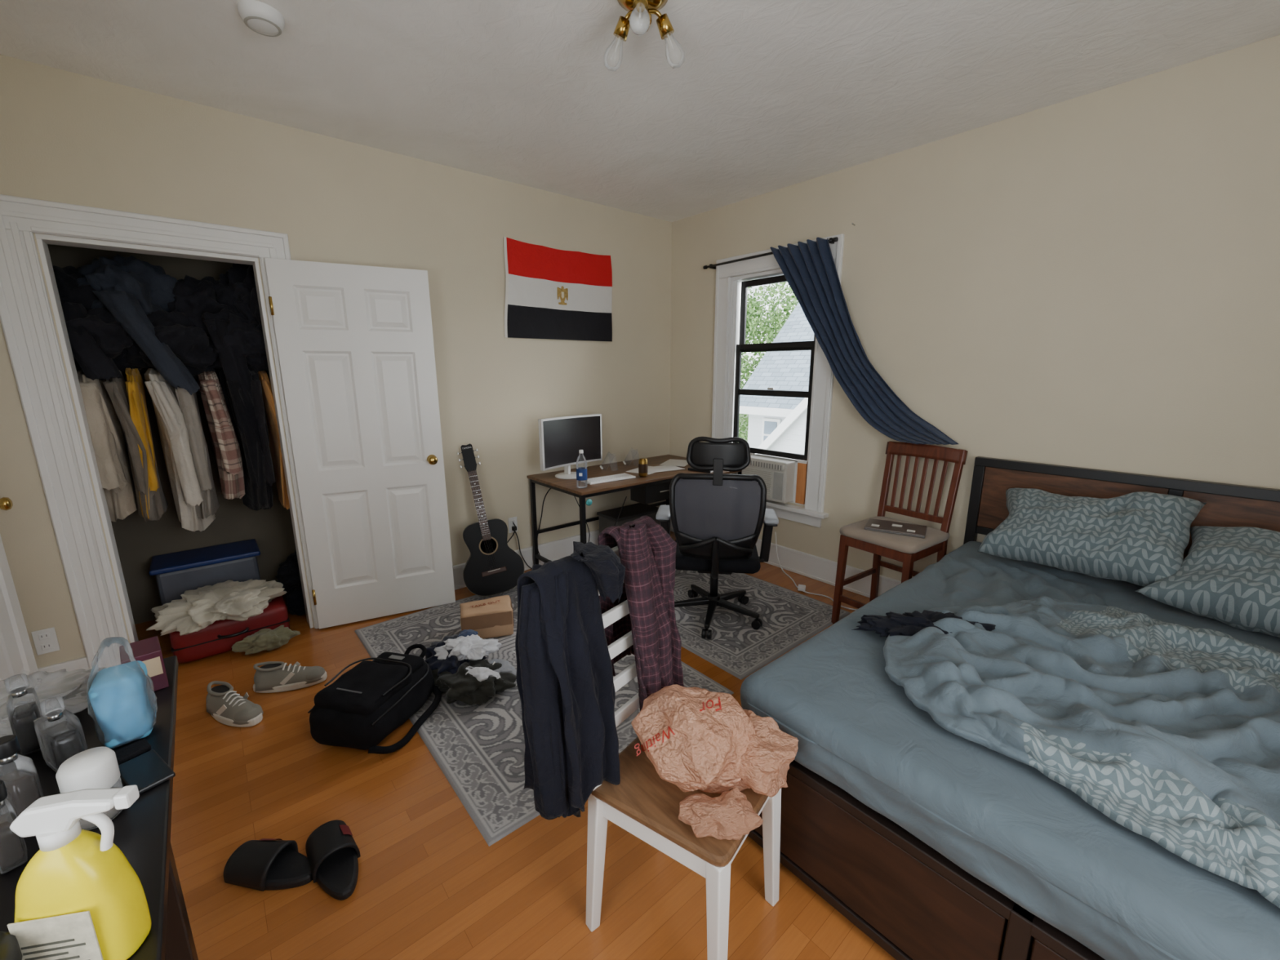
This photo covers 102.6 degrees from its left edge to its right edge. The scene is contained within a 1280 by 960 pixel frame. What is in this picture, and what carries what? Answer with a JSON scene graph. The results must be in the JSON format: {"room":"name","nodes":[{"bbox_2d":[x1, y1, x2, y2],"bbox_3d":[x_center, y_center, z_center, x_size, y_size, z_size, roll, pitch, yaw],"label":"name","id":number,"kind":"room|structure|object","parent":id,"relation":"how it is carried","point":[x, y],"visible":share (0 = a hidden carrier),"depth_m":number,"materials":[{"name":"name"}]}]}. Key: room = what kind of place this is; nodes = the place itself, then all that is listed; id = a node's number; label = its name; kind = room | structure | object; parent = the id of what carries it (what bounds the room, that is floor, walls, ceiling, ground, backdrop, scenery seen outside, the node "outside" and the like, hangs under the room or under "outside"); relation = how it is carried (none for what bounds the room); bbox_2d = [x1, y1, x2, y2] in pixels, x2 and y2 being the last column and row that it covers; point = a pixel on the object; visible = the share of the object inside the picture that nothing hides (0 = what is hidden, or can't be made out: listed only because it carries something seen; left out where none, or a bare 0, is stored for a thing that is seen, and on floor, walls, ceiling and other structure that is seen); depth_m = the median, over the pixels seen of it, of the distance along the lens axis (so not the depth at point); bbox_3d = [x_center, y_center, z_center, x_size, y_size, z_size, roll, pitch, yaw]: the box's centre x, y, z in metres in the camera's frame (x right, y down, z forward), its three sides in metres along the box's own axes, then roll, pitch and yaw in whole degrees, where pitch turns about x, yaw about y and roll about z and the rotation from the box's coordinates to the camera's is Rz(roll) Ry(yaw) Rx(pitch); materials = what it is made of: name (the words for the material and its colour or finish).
{"room":"bedroom","nodes":[
{"label":"bedroom","id":0,"kind":"room"},
{"bbox_2d":[47,244,295,624],"bbox_3d":[-2.462,-0.340,2.983,1.950,2.400,0.750,-10,16,-39],"label":"wall","id":1,"kind":"structure","parent":0,"point":[138,540],"depth_m":3.10,"materials":[{"name":"paint"}]},
{"bbox_3d":[-2.375,-0.651,2.811,1.690,0.030,0.030,-10,16,-39],"label":"closet rod","id":2,"kind":"object","parent":1,"relation":"attached to","visible":0},
{"bbox_2d":[76,368,137,521],"bbox_3d":[-2.724,-0.211,2.600,0.194,0.823,0.566,-10,16,-39],"label":"shirt","id":3,"kind":"object","parent":2,"relation":"hanging from","point":[108,442],"visible":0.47,"depth_m":2.46,"materials":[{"name":"fabric"}]},
{"bbox_2d":[102,370,168,522],"bbox_3d":[-2.618,-0.212,2.668,0.128,0.852,0.603,-10,16,-39],"label":"coat","id":4,"kind":"object","parent":2,"relation":"hanging from","point":[115,388],"visible":0.62,"depth_m":2.51,"materials":[{"name":"fabric"}]},
{"bbox_2d":[124,368,159,519],"bbox_3d":[-2.605,-0.221,2.674,0.100,0.837,0.548,-10,16,-39],"label":"raincoat","id":5,"kind":"object","parent":2,"relation":"hanging from","point":[135,387],"visible":0.7,"depth_m":2.53,"materials":[{"name":"fabric"}]},
{"bbox_2d":[52,253,268,434],"bbox_3d":[-2.476,-0.709,2.734,1.170,0.980,0.622,-10,16,-39],"label":"jackets","id":6,"kind":"object","parent":2,"relation":"hanging from","point":[120,313],"visible":0.77,"depth_m":2.57,"materials":[{"name":"fabric"}]},
{"bbox_2d":[143,368,215,531],"bbox_3d":[-2.490,-0.189,2.775,0.183,0.942,0.505,-10,16,-39],"label":"shirt","id":7,"kind":"object","parent":2,"relation":"hanging from","point":[172,429],"visible":0.69,"depth_m":2.63,"materials":[{"name":"fabric"}]},
{"bbox_2d":[175,386,219,519],"bbox_3d":[-2.445,-0.229,2.807,0.117,0.876,0.520,-10,16,-39],"label":"blouse","id":8,"kind":"object","parent":2,"relation":"hanging from","point":[188,405],"visible":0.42,"depth_m":2.65,"materials":[{"name":"fabric"}]},
{"bbox_2d":[197,371,244,499],"bbox_3d":[-2.354,-0.284,2.894,0.143,0.806,0.557,-10,16,-39],"label":"plaid shirt","id":9,"kind":"object","parent":2,"relation":"hanging from","point":[222,435],"visible":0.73,"depth_m":2.75,"materials":[{"name":"fabric"}]},
{"bbox_2d":[218,368,273,510],"bbox_3d":[-2.267,-0.269,2.957,0.175,0.862,0.564,-10,16,-39],"label":"garment","id":10,"kind":"object","parent":2,"relation":"hanging from","point":[255,497],"visible":0.56,"depth_m":2.81,"materials":[{"name":"fabric"}]},
{"bbox_2d":[248,368,275,509],"bbox_3d":[-2.250,-0.276,2.995,0.116,0.865,0.552,-10,16,-39],"label":"trousers","id":11,"kind":"object","parent":2,"relation":"hanging from","point":[255,384],"visible":0.49,"depth_m":2.82,"materials":[{"name":"fabric"}]},
{"bbox_2d":[257,369,289,509],"bbox_3d":[-2.165,-0.279,3.032,0.089,0.876,0.535,-10,16,-39],"label":"dress","id":12,"kind":"object","parent":2,"relation":"hanging from","point":[268,397],"visible":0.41,"depth_m":2.92,"materials":[{"name":"fabric"}]},
{"bbox_2d":[0,54,671,668],"bbox_3d":[-1.298,-0.579,3.364,4.270,2.700,0.120,-10,16,-39],"label":"wall","id":13,"kind":"structure","parent":0,"point":[66,136],"depth_m":2.99,"materials":[{"name":"paint"}]},
{"bbox_2d":[31,626,60,655],"bbox_3d":[-2.700,0.733,2.330,0.070,0.115,0.010,-10,16,-39],"label":"wall outlet","id":14,"kind":"object","parent":13,"relation":"attached to","point":[46,641],"visible":1,"depth_m":2.33,"materials":[{"name":"white plastic"}]},
{"bbox_2d":[0,194,319,672],"bbox_3d":[-2.216,-0.135,2.552,1.040,2.180,0.036,-10,16,-39],"label":"trim","id":15,"kind":"structure","parent":13,"relation":"attached to","point":[26,319],"depth_m":2.27,"materials":[{"name":"white paint"}]},
{"bbox_2d":[35,233,313,643],"bbox_3d":[-2.263,-0.084,2.627,0.760,2.050,0.119,-10,16,-39],"label":"trim","id":16,"kind":"structure","parent":13,"relation":"attached to","point":[42,240],"depth_m":2.42,"materials":[{"name":"white paint"}]},
{"bbox_2d":[37,522,660,690],"bbox_3d":[-1.255,0.671,3.570,4.010,0.170,0.028,-10,16,-39],"label":"baseboard","id":17,"kind":"structure","parent":13,"relation":"attached to","point":[557,549],"depth_m":3.88,"materials":[{"name":"white paint"}]},
{"bbox_2d":[297,288,432,585],"bbox_3d":[-1.549,-0.162,2.969,0.758,2.028,0.014,-6,14,-27],"label":"slab","id":18,"kind":"object","parent":13,"relation":"attached to","point":[298,289],"visible":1,"depth_m":2.92,"materials":[{"name":"white paint"}]},
{"bbox_2d":[264,257,455,628],"bbox_3d":[-1.537,-0.155,2.938,0.767,2.030,0.104,-6,14,-27],"label":"door","id":19,"kind":"structure","parent":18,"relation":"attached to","point":[390,595],"depth_m":2.92,"materials":[{"name":"white paint"}]},
{"bbox_2d":[293,284,435,588],"bbox_3d":[-1.550,-0.216,2.957,0.550,1.680,0.038,-6,14,-27],"label":"panels","id":20,"kind":"object","parent":18,"relation":"attached to","point":[330,375],"visible":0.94,"depth_m":2.94,"materials":[{"name":"white paint"}]},
{"bbox_2d":[503,236,612,342],"bbox_3d":[-0.571,-1.356,3.736,0.927,0.645,0.025,-10,16,-39],"label":"flag","id":21,"kind":"object","parent":13,"relation":"attached to","point":[551,293],"visible":1,"depth_m":3.71,"materials":[{"name":"fabric"}]},
{"bbox_2d":[134,531,1034,959],"bbox_3d":[-0.102,1.081,2.296,4.270,0.100,5.050,-10,16,-39],"label":"floor","id":22,"kind":"structure","parent":0,"point":[429,886],"depth_m":1.58,"materials":[{"name":"brown wood"}]},
{"bbox_2d":[0,655,198,959],"bbox_3d":[-1.116,0.957,0.919,0.515,0.730,1.080,-10,16,-39],"label":"dresser","id":23,"kind":"object","parent":22,"relation":"on","point":[142,830],"visible":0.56,"depth_m":0.88,"materials":[{"name":"wood"}]},
{"bbox_2d":[0,931,22,959],"bbox_3d":[-0.783,0.603,0.589,0.100,0.098,0.100,-10,16,-39],"label":"jar","id":24,"kind":"object","parent":23,"relation":"on","point":[10,949],"visible":1,"depth_m":0.61,"materials":[{"name":"glass"}]},
{"bbox_2d":[0,779,27,874],"bbox_3d":[-0.997,0.537,0.799,0.055,0.140,0.033,7,14,31],"label":"bottle","id":25,"kind":"object","parent":23,"relation":"on","point":[13,848],"visible":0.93,"depth_m":0.80,"materials":[{"name":"glass"}]},
{"bbox_2d":[0,734,44,817],"bbox_3d":[-1.062,0.511,0.871,0.060,0.160,0.036,3,13,15],"label":"bottle","id":26,"kind":"object","parent":23,"relation":"on","point":[23,785],"visible":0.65,"depth_m":0.86,"materials":[{"name":"glass"}]},
{"bbox_2d":[4,673,47,755],"bbox_3d":[-1.253,0.474,1.045,0.065,0.160,0.039,11,17,43],"label":"bottle","id":27,"kind":"object","parent":23,"relation":"on","point":[21,718],"visible":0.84,"depth_m":1.04,"materials":[{"name":"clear plastic"}]},
{"bbox_2d":[0,666,106,737],"bbox_3d":[-1.381,0.495,1.128,0.267,0.083,0.282,-1,12,-2],"label":"plastic","id":28,"kind":"object","parent":23,"relation":"on","point":[77,704],"visible":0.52,"depth_m":1.19,"materials":[{"name":"white"}]},
{"bbox_2d":[33,696,88,772],"bbox_3d":[-1.136,0.493,1.004,0.080,0.140,0.048,6,14,26],"label":"bottle","id":29,"kind":"object","parent":23,"relation":"on","point":[63,740],"visible":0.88,"depth_m":1.00,"materials":[{"name":"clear plastic"}]},
{"bbox_2d":[7,784,151,959],"bbox_3d":[-0.719,0.513,0.663,0.149,0.242,0.076,-2,12,-10],"label":"spray bottle","id":30,"kind":"object","parent":23,"relation":"on","point":[79,897],"visible":0.99,"depth_m":0.64,"materials":[{"name":"yellow plastic"}]},
{"bbox_2d":[55,746,123,830],"bbox_3d":[-0.944,0.530,0.884,0.070,0.118,0.070,-10,16,-39],"label":"jar","id":31,"kind":"object","parent":23,"relation":"on","point":[97,767],"visible":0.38,"depth_m":0.87,"materials":[{"name":"grey plastic"}]},
{"bbox_2d":[86,636,157,748],"bbox_3d":[-1.092,0.436,1.077,0.101,0.219,0.117,-11,16,-42],"label":"bag","id":32,"kind":"object","parent":23,"relation":"on","point":[122,699],"visible":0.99,"depth_m":1.05,"materials":[{"name":"blue plastic"}]},
{"bbox_2d":[119,635,168,691],"bbox_3d":[-1.219,0.458,1.260,0.101,0.100,0.070,11,17,43],"label":"product box","id":33,"kind":"object","parent":23,"relation":"on","point":[148,651],"visible":0.67,"depth_m":1.24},
{"bbox_2d":[114,738,175,794],"bbox_3d":[-0.977,0.557,1.001,0.170,0.014,0.060,7,14,32],"label":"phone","id":34,"kind":"object","parent":23,"relation":"on","point":[140,766],"visible":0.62,"depth_m":0.99,"materials":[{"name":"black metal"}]},
{"bbox_2d":[148,538,260,634],"bbox_3d":[-2.620,0.644,3.143,0.500,0.410,0.320,-10,16,-39],"label":"storage bin","id":35,"kind":"object","parent":22,"relation":"on","point":[176,573],"visible":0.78,"depth_m":3.02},
{"bbox_2d":[169,595,289,663],"bbox_3d":[-2.298,0.801,2.887,0.502,0.200,0.471,-10,16,-39],"label":"suitcase","id":36,"kind":"object","parent":22,"relation":"on","point":[219,637],"visible":0.62,"depth_m":2.72,"materials":[{"name":"red fabric"}]},
{"bbox_2d":[146,578,287,635],"bbox_3d":[-2.279,0.664,2.752,0.567,0.128,0.473,-3,12,-12],"label":"pile","id":37,"kind":"object","parent":36,"relation":"on","point":[199,608],"visible":1,"depth_m":2.70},
{"bbox_2d":[205,680,263,727],"bbox_3d":[-1.785,0.974,2.248,0.305,0.135,0.117,5,13,21],"label":"sneaker","id":38,"kind":"object","parent":22,"relation":"on","point":[227,707],"visible":1,"depth_m":2.22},
{"bbox_2d":[231,624,300,654],"bbox_3d":[-2.025,0.861,2.781,0.302,0.106,0.133,-10,16,-39],"label":"cloth","id":39,"kind":"object","parent":22,"relation":"on","point":[268,639],"visible":1,"depth_m":2.74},
{"bbox_2d":[223,838,312,891],"bbox_3d":[-1.107,1.145,1.545,0.270,0.096,0.126,2,12,9],"label":"sandal","id":40,"kind":"object","parent":22,"relation":"on","point":[262,864],"visible":0.99,"depth_m":1.52,"materials":[{"name":"rubber"}]},
{"bbox_2d":[275,549,302,595],"bbox_3d":[-2.141,0.600,3.400,0.443,0.350,0.445,1,12,7],"label":"pile","id":41,"kind":"object","parent":22,"relation":"on","point":[288,572],"visible":0.16,"depth_m":3.24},
{"bbox_2d":[253,661,327,693],"bbox_3d":[-1.690,0.926,2.469,0.305,0.135,0.117,-4,13,-18],"label":"sneaker","id":42,"kind":"object","parent":22,"relation":"on","point":[273,676],"visible":1,"depth_m":2.43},
{"bbox_2d":[305,819,360,900],"bbox_3d":[-0.932,1.141,1.563,0.126,0.096,0.270,-11,16,-41],"label":"sandal","id":43,"kind":"object","parent":22,"relation":"on","point":[332,852],"visible":1,"depth_m":1.55,"materials":[{"name":"rubber"}]},
{"bbox_2d":[307,644,441,754],"bbox_3d":[-1.094,0.924,2.228,0.387,0.240,0.526,3,13,14],"label":"backpack","id":44,"kind":"object","parent":22,"relation":"on","point":[371,700],"visible":1,"depth_m":2.07,"materials":[{"name":"black fabric"}]},
{"bbox_2d":[355,586,733,846],"bbox_3d":[-0.613,0.939,2.703,1.218,0.009,1.824,-10,16,-39],"label":"area rug","id":45,"kind":"object","parent":22,"relation":"on","point":[479,750],"visible":0.3,"depth_m":2.17,"materials":[{"name":"carpet"}]},
{"bbox_2d":[424,629,516,705],"bbox_3d":[-0.848,0.882,2.480,0.396,0.184,0.562,-10,16,-39],"label":"pile","id":46,"kind":"object","parent":45,"relation":"on","point":[458,664],"visible":0.99,"depth_m":2.42,"materials":[{"name":"fabric"}]},
{"bbox_2d":[459,595,514,639],"bbox_3d":[-0.883,0.795,2.957,0.289,0.173,0.209,-4,13,-18],"label":"cardboard box","id":47,"kind":"object","parent":45,"relation":"on","point":[492,617],"visible":0.95,"depth_m":2.88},
{"bbox_2d":[471,600,499,607],"bbox_3d":[-0.885,0.711,2.940,0.168,0.001,0.024,-7,14,-28],"label":"print","id":48,"kind":"object","parent":47,"relation":"on","point":[497,602],"depth_m":2.94},
{"bbox_2d":[457,444,524,595],"bbox_3d":[-0.997,0.266,3.412,0.394,1.003,0.254,-4,13,-19],"label":"acoustic guitar","id":49,"kind":"object","parent":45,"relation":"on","point":[492,567],"visible":0.97,"depth_m":3.38,"materials":[{"name":"wood"}]},
{"bbox_2d":[527,454,742,564],"bbox_3d":[0.002,0.288,3.974,1.440,0.719,0.880,-10,16,-39],"label":"desk","id":50,"kind":"object","parent":22,"relation":"on","point":[654,487],"visible":0.38,"depth_m":3.75,"materials":[{"name":"brown wood"}]},
{"bbox_2d":[537,413,602,479],"bbox_3d":[-0.505,-0.242,3.699,0.230,0.434,0.564,10,16,40],"label":"computer monitor","id":51,"kind":"object","parent":50,"relation":"on","point":[561,439],"visible":0.95,"depth_m":3.67,"materials":[{"name":"white plastic"}]},
{"bbox_2d":[576,449,587,488],"bbox_3d":[-0.381,-0.072,3.346,0.072,0.249,0.072,-10,16,-39],"label":"water bottle","id":52,"kind":"object","parent":50,"relation":"on","point":[581,472],"visible":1,"depth_m":3.33,"materials":[{"name":"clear plastic"}]},
{"bbox_2d":[581,473,635,484],"bbox_3d":[-0.220,-0.010,3.608,0.380,0.018,0.130,-9,15,-36],"label":"keyboard","id":53,"kind":"object","parent":50,"relation":"on","point":[597,480],"visible":0.97,"depth_m":3.58,"materials":[{"name":"white plastic"}]},
{"bbox_2d":[638,457,648,476],"bbox_3d":[0.023,-0.092,3.709,0.067,0.130,0.067,-10,16,-39],"label":"drink can","id":54,"kind":"object","parent":50,"relation":"on","point":[642,462],"visible":1,"depth_m":3.68,"materials":[{"name":"gold metal"}]},
{"bbox_2d":[648,465,684,472],"bbox_3d":[0.173,-0.090,4.002,0.290,0.001,0.210,-7,14,-28],"label":"paper sheet","id":55,"kind":"object","parent":50,"relation":"on","point":[662,468],"visible":0.79,"depth_m":3.98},
{"bbox_2d":[586,545,781,959],"bbox_3d":[0.084,0.719,1.360,0.514,1.006,0.374,8,15,33],"label":"dining chair","id":56,"kind":"object","parent":22,"relation":"on","point":[643,804],"visible":0.34,"depth_m":1.28,"materials":[{"name":"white wood"}]},
{"bbox_2d":[515,541,625,819],"bbox_3d":[-0.147,0.497,1.281,0.307,0.635,0.229,-10,16,-39],"label":"jacket","id":57,"kind":"object","parent":56,"relation":"on","point":[565,683],"visible":1,"depth_m":1.22,"materials":[{"name":"fabric"}]},
{"bbox_2d":[597,515,684,711],"bbox_3d":[0.018,0.451,1.496,0.256,0.677,0.234,-10,16,-39],"label":"plaid shirt","id":58,"kind":"object","parent":56,"relation":"on","point":[646,551],"visible":0.68,"depth_m":1.44,"materials":[{"name":"fabric"}]},
{"bbox_2d":[631,684,798,839],"bbox_3d":[0.190,0.660,1.331,0.368,0.214,0.406,-9,15,-35],"label":"plastic shopping bag","id":59,"kind":"object","parent":56,"relation":"on","point":[694,738],"visible":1,"depth_m":1.25,"materials":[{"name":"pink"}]},
{"bbox_2d":[634,726,675,755],"bbox_3d":[0.036,0.658,1.287,0.064,0.087,0.095,-10,16,-39],"label":"print","id":60,"kind":"object","parent":59,"relation":"attached to","point":[655,740],"depth_m":1.27},
{"bbox_2d":[699,697,721,711],"bbox_3d":[0.181,0.579,1.323,0.081,0.012,0.044,-5,13,-20],"label":"print","id":61,"kind":"object","parent":59,"relation":"attached to","point":[706,704],"depth_m":1.33},
{"bbox_2d":[673,568,849,679],"bbox_3d":[0.358,0.767,3.483,1.078,0.009,1.685,-10,16,-39],"label":"area rug","id":62,"kind":"object","parent":22,"relation":"on","point":[789,618],"visible":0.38,"depth_m":3.08,"materials":[{"name":"carpet"}]},
{"bbox_2d":[596,502,659,533],"bbox_3d":[-0.081,0.425,4.159,0.470,0.374,0.260,-10,16,-39],"label":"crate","id":63,"kind":"object","parent":62,"relation":"on","point":[607,518],"visible":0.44,"depth_m":4.06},
{"bbox_2d":[655,436,778,639],"bbox_3d":[0.444,0.282,3.003,0.685,1.139,0.613,2,12,8],"label":"office chair","id":64,"kind":"object","parent":62,"relation":"on","point":[717,518],"visible":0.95,"depth_m":2.73,"materials":[{"name":"black plastic"}]},
{"bbox_2d":[675,539,760,573],"bbox_3d":[0.451,0.433,3.083,0.500,0.099,0.500,2,12,8],"label":"seat cushion","id":65,"kind":"object","parent":64,"relation":"on","point":[748,564],"depth_m":2.85,"materials":[{"name":"black fabric"}]},
{"bbox_2d":[831,441,968,623],"bbox_3d":[1.460,0.343,2.930,0.484,1.070,0.444,-9,15,-35],"label":"dining chair","id":66,"kind":"object","parent":22,"relation":"on","point":[907,549],"visible":0.84,"depth_m":2.91,"materials":[{"name":"brown wood"}]},
{"bbox_2d":[839,515,949,553],"bbox_3d":[1.437,0.301,2.905,0.430,0.060,0.430,-9,15,-35],"label":"seat cushion","id":67,"kind":"object","parent":66,"relation":"on","point":[855,532],"depth_m":2.79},
{"bbox_2d":[863,518,927,537],"bbox_3d":[1.432,0.267,2.872,0.300,0.016,0.200,7,14,31],"label":"laptop","id":68,"kind":"object","parent":66,"relation":"on","point":[877,525],"visible":1,"depth_m":2.85,"materials":[{"name":"metal"}]},
{"bbox_2d":[747,760,1105,959],"bbox_3d":[1.555,0.949,1.740,2.021,0.385,1.550,-10,16,-39],"label":"frame","id":69,"kind":"object","parent":22,"relation":"on","point":[912,900],"visible":0.2,"depth_m":1.27,"materials":[{"name":"brown wood"}]},
{"bbox_2d":[740,541,1279,959],"bbox_3d":[1.552,0.661,1.675,2.048,0.207,1.532,-10,16,-39],"label":"mattress","id":70,"kind":"object","parent":69,"relation":"on","point":[1108,886],"visible":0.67,"depth_m":1.18,"materials":[{"name":"fabric"}]},
{"bbox_2d":[883,595,1279,907],"bbox_3d":[1.446,0.561,1.389,1.227,0.115,1.306,-9,15,-35],"label":"comforter","id":71,"kind":"object","parent":70,"relation":"on","point":[1170,731],"visible":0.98,"depth_m":1.31,"materials":[{"name":"blue fabric"}]},
{"bbox_2d":[852,609,995,638],"bbox_3d":[1.001,0.503,1.782,0.533,0.059,0.190,1,12,3],"label":"shirt","id":72,"kind":"object","parent":71,"relation":"on","point":[907,624],"visible":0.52,"depth_m":1.77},
{"bbox_2d":[977,488,1206,586],"bbox_3d":[1.980,0.219,2.289,0.383,0.385,0.740,-9,15,-35],"label":"pillow","id":73,"kind":"object","parent":70,"relation":"on","point":[1142,538],"visible":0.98,"depth_m":2.16,"materials":[{"name":"blue fabric"}]},
{"bbox_2d":[1134,525,1279,637],"bbox_3d":[2.313,0.385,1.769,0.457,0.331,0.755,-7,14,-29],"label":"pillow","id":74,"kind":"object","parent":70,"relation":"on","point":[1229,575],"visible":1,"depth_m":1.85,"materials":[{"name":"blue fabric"}]},
{"bbox_2d":[963,456,1279,559],"bbox_3d":[2.343,0.494,2.332,0.045,1.020,1.550,-10,16,-39],"label":"headboard","id":75,"kind":"object","parent":69,"relation":"attached to","point":[1227,504],"visible":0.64,"depth_m":2.41,"materials":[{"name":"brown wood"}]},
{"bbox_2d":[0,0,1279,222],"bbox_3d":[0.096,-1.605,1.471,4.270,0.100,4.420,-10,16,-39],"label":"ceiling","id":76,"kind":"structure","parent":0,"point":[766,96],"depth_m":2.10,"materials":[{"name":"paint"}]},
{"bbox_2d":[237,0,284,36],"bbox_3d":[-1.310,-1.594,1.778,0.132,0.044,0.132,-10,16,-39],"label":"smoke detector","id":77,"kind":"object","parent":76,"relation":"attached to","point":[260,16],"visible":1,"depth_m":1.75,"materials":[{"name":"white plastic"}]},
{"bbox_2d":[604,0,684,71],"bbox_3d":[0.011,-1.511,1.721,0.274,0.189,0.274,-10,16,-39],"label":"ceiling light","id":78,"kind":"object","parent":76,"relation":"attached to","point":[640,11],"depth_m":1.71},
{"bbox_2d":[669,35,1279,581],"bbox_3d":[1.715,-0.516,3.039,0.120,2.700,4.300,-10,16,-39],"label":"wall","id":79,"kind":"structure","parent":0,"point":[1091,280],"depth_m":2.48,"materials":[{"name":"paint"}]},
{"bbox_2d":[702,236,838,269],"bbox_3d":[0.887,-1.597,3.645,0.068,0.040,1.120,-10,16,-39],"label":"curtain rod","id":80,"kind":"object","parent":79,"relation":"attached to","point":[831,240],"visible":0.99,"depth_m":3.74,"materials":[{"name":"black metal"}]},
{"bbox_2d":[769,237,958,444],"bbox_3d":[1.324,-0.890,3.176,0.106,1.238,1.313,-10,16,-39],"label":"window curtain","id":81,"kind":"object","parent":80,"relation":"hanging from","point":[809,268],"visible":1,"depth_m":3.24,"materials":[{"name":"fabric"}]},
{"bbox_2d":[725,268,816,505],"bbox_3d":[0.999,-0.681,3.858,0.114,1.679,0.778,-10,16,-39],"label":"window","id":82,"kind":"structure","parent":79,"relation":"in","point":[735,291],"depth_m":3.95,"materials":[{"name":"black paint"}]},
{"bbox_2d":[730,453,799,503],"bbox_3d":[0.925,-0.039,3.978,0.246,0.305,0.620,-10,16,-39],"label":"window air conditioner","id":83,"kind":"object","parent":82,"relation":"on","point":[777,473],"visible":0.63,"depth_m":3.75,"materials":[{"name":"plastic"}]},
{"bbox_2d":[748,459,783,471],"bbox_3d":[0.910,-0.114,3.801,0.011,0.045,0.360,-10,16,-39],"label":"air vent","id":84,"kind":"object","parent":83,"relation":"attached to","point":[757,464],"depth_m":3.78,"materials":[{"name":"plastic"}]},
{"bbox_2d":[792,459,807,504],"bbox_3d":[1.167,0.014,3.718,0.029,0.320,0.093,-10,16,-39],"label":"wood board","id":85,"kind":"object","parent":82,"relation":"attached to","point":[801,466],"visible":0.84,"depth_m":3.71,"materials":[{"name":"brown wood"}]},
{"bbox_2d":[711,233,844,512],"bbox_3d":[0.941,-0.742,3.795,0.034,1.815,1.040,-10,16,-39],"label":"window frame","id":86,"kind":"structure","parent":79,"relation":"attached to","point":[823,379],"depth_m":3.64,"materials":[{"name":"white paint"}]},
{"bbox_2d":[670,517,901,597],"bbox_3d":[1.629,0.722,3.297,0.028,0.170,4.160,-10,16,-39],"label":"baseboard","id":87,"kind":"structure","parent":79,"relation":"attached to","point":[818,568],"depth_m":3.68,"materials":[{"name":"white paint"}]},
{"bbox_2d":[765,499,828,527],"bbox_3d":[0.930,0.204,3.987,0.070,0.115,1.120,-10,16,-39],"label":"sill","id":88,"kind":"structure","parent":79,"relation":"attached to","point":[785,511],"depth_m":3.73,"materials":[{"name":"white paint"}]},
{"label":"outside","id":89,"kind":"structure","parent":0,"visible":0},
{"bbox_2d":[738,413,748,441],"bbox_3d":[23.274,0.264,24.957,59.500,0.200,80.000,-10,16,-39],"label":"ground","id":90,"kind":"structure","parent":89,"point":[747,415],"depth_m":52.20,"materials":[{"name":"green plant"}]},
{"bbox_2d":[747,413,786,448],"bbox_3d":[7.364,0.684,11.803,5.500,4.620,8.000,-10,16,-39],"label":"wall","id":91,"kind":"structure","parent":90,"relation":"on","point":[755,421],"depth_m":12.49,"materials":[{"name":"white"}]},
{"bbox_2d":[763,421,777,440],"bbox_3d":[3.074,-1.051,12.120,0.025,0.660,0.340,-10,16,-39],"label":"window pane","id":92,"kind":"structure","parent":91,"relation":"in","point":[769,426],"depth_m":12.09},
{"bbox_2d":[738,281,798,440],"bbox_3d":[4.439,-3.183,19.178,7.716,9.088,4.240,5,13,22],"label":"tree","id":93,"kind":"object","parent":90,"relation":"on","point":[775,316],"visible":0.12,"depth_m":18.15,"materials":[{"name":"green plant"}]},
{"bbox_2d":[767,447,805,461],"bbox_3d":[4.007,1.304,10.681,1.600,3.900,2.300,-10,16,-39],"label":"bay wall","id":94,"kind":"structure","parent":90,"relation":"on","point":[769,448],"depth_m":10.29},
{"bbox_2d":[755,397,808,453],"bbox_3d":[2.841,-1.083,10.026,0.050,1.458,1.413,-10,16,-39],"label":"rake","id":95,"kind":"object","parent":94,"relation":"attached to","point":[802,406],"visible":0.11,"depth_m":10.00,"materials":[{"name":"white paint"}]},
{"bbox_2d":[769,408,807,452],"bbox_3d":[3.392,-1.077,9.635,0.001,1.200,2.300,-10,16,-39],"label":"gable","id":96,"kind":"object","parent":94,"relation":"on","point":[793,438],"depth_m":10.09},
{"label":"wall","id":97,"kind":"structure","parent":0,"visible":0},
{"bbox_2d":[739,302,813,408],"bbox_3d":[6.247,-2.834,10.073,3.185,3.165,8.600,-10,16,-39],"label":"roof","id":98,"kind":"structure","parent":97,"relation":"on","point":[789,371],"depth_m":12.40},
{"bbox_2d":[739,405,793,417],"bbox_3d":[5.139,-1.079,9.480,0.340,0.180,8.600,-10,16,-39],"label":"fascia","id":99,"kind":"object","parent":98,"relation":"attached to","point":[780,412],"depth_m":11.80,"materials":[{"name":"white paint"}]},
{"bbox_3d":[-1.478,0.052,0.449,0.120,2.700,4.180,-10,16,-39],"label":"wall","id":100,"kind":"structure","parent":0,"visible":0},
{"bbox_3d":[-2.435,0.093,1.801,0.014,2.028,0.758,-10,16,-39],"label":"slab","id":101,"kind":"object","parent":100,"relation":"attached to","visible":0},
{"bbox_2d":[0,566,29,697],"bbox_3d":[-2.435,0.039,1.789,0.037,1.680,0.550,-10,16,-39],"label":"panels","id":102,"kind":"object","parent":101,"relation":"attached to","point":[10,637],"visible":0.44,"depth_m":2.07,"materials":[{"name":"white paint"}]},
{"bbox_2d":[0,497,44,697],"bbox_3d":[-2.410,0.088,1.822,0.104,2.030,0.760,-10,16,-39],"label":"stile","id":103,"kind":"object","parent":101,"relation":"attached to","point":[4,671],"depth_m":2.15,"materials":[{"name":"white paint"}]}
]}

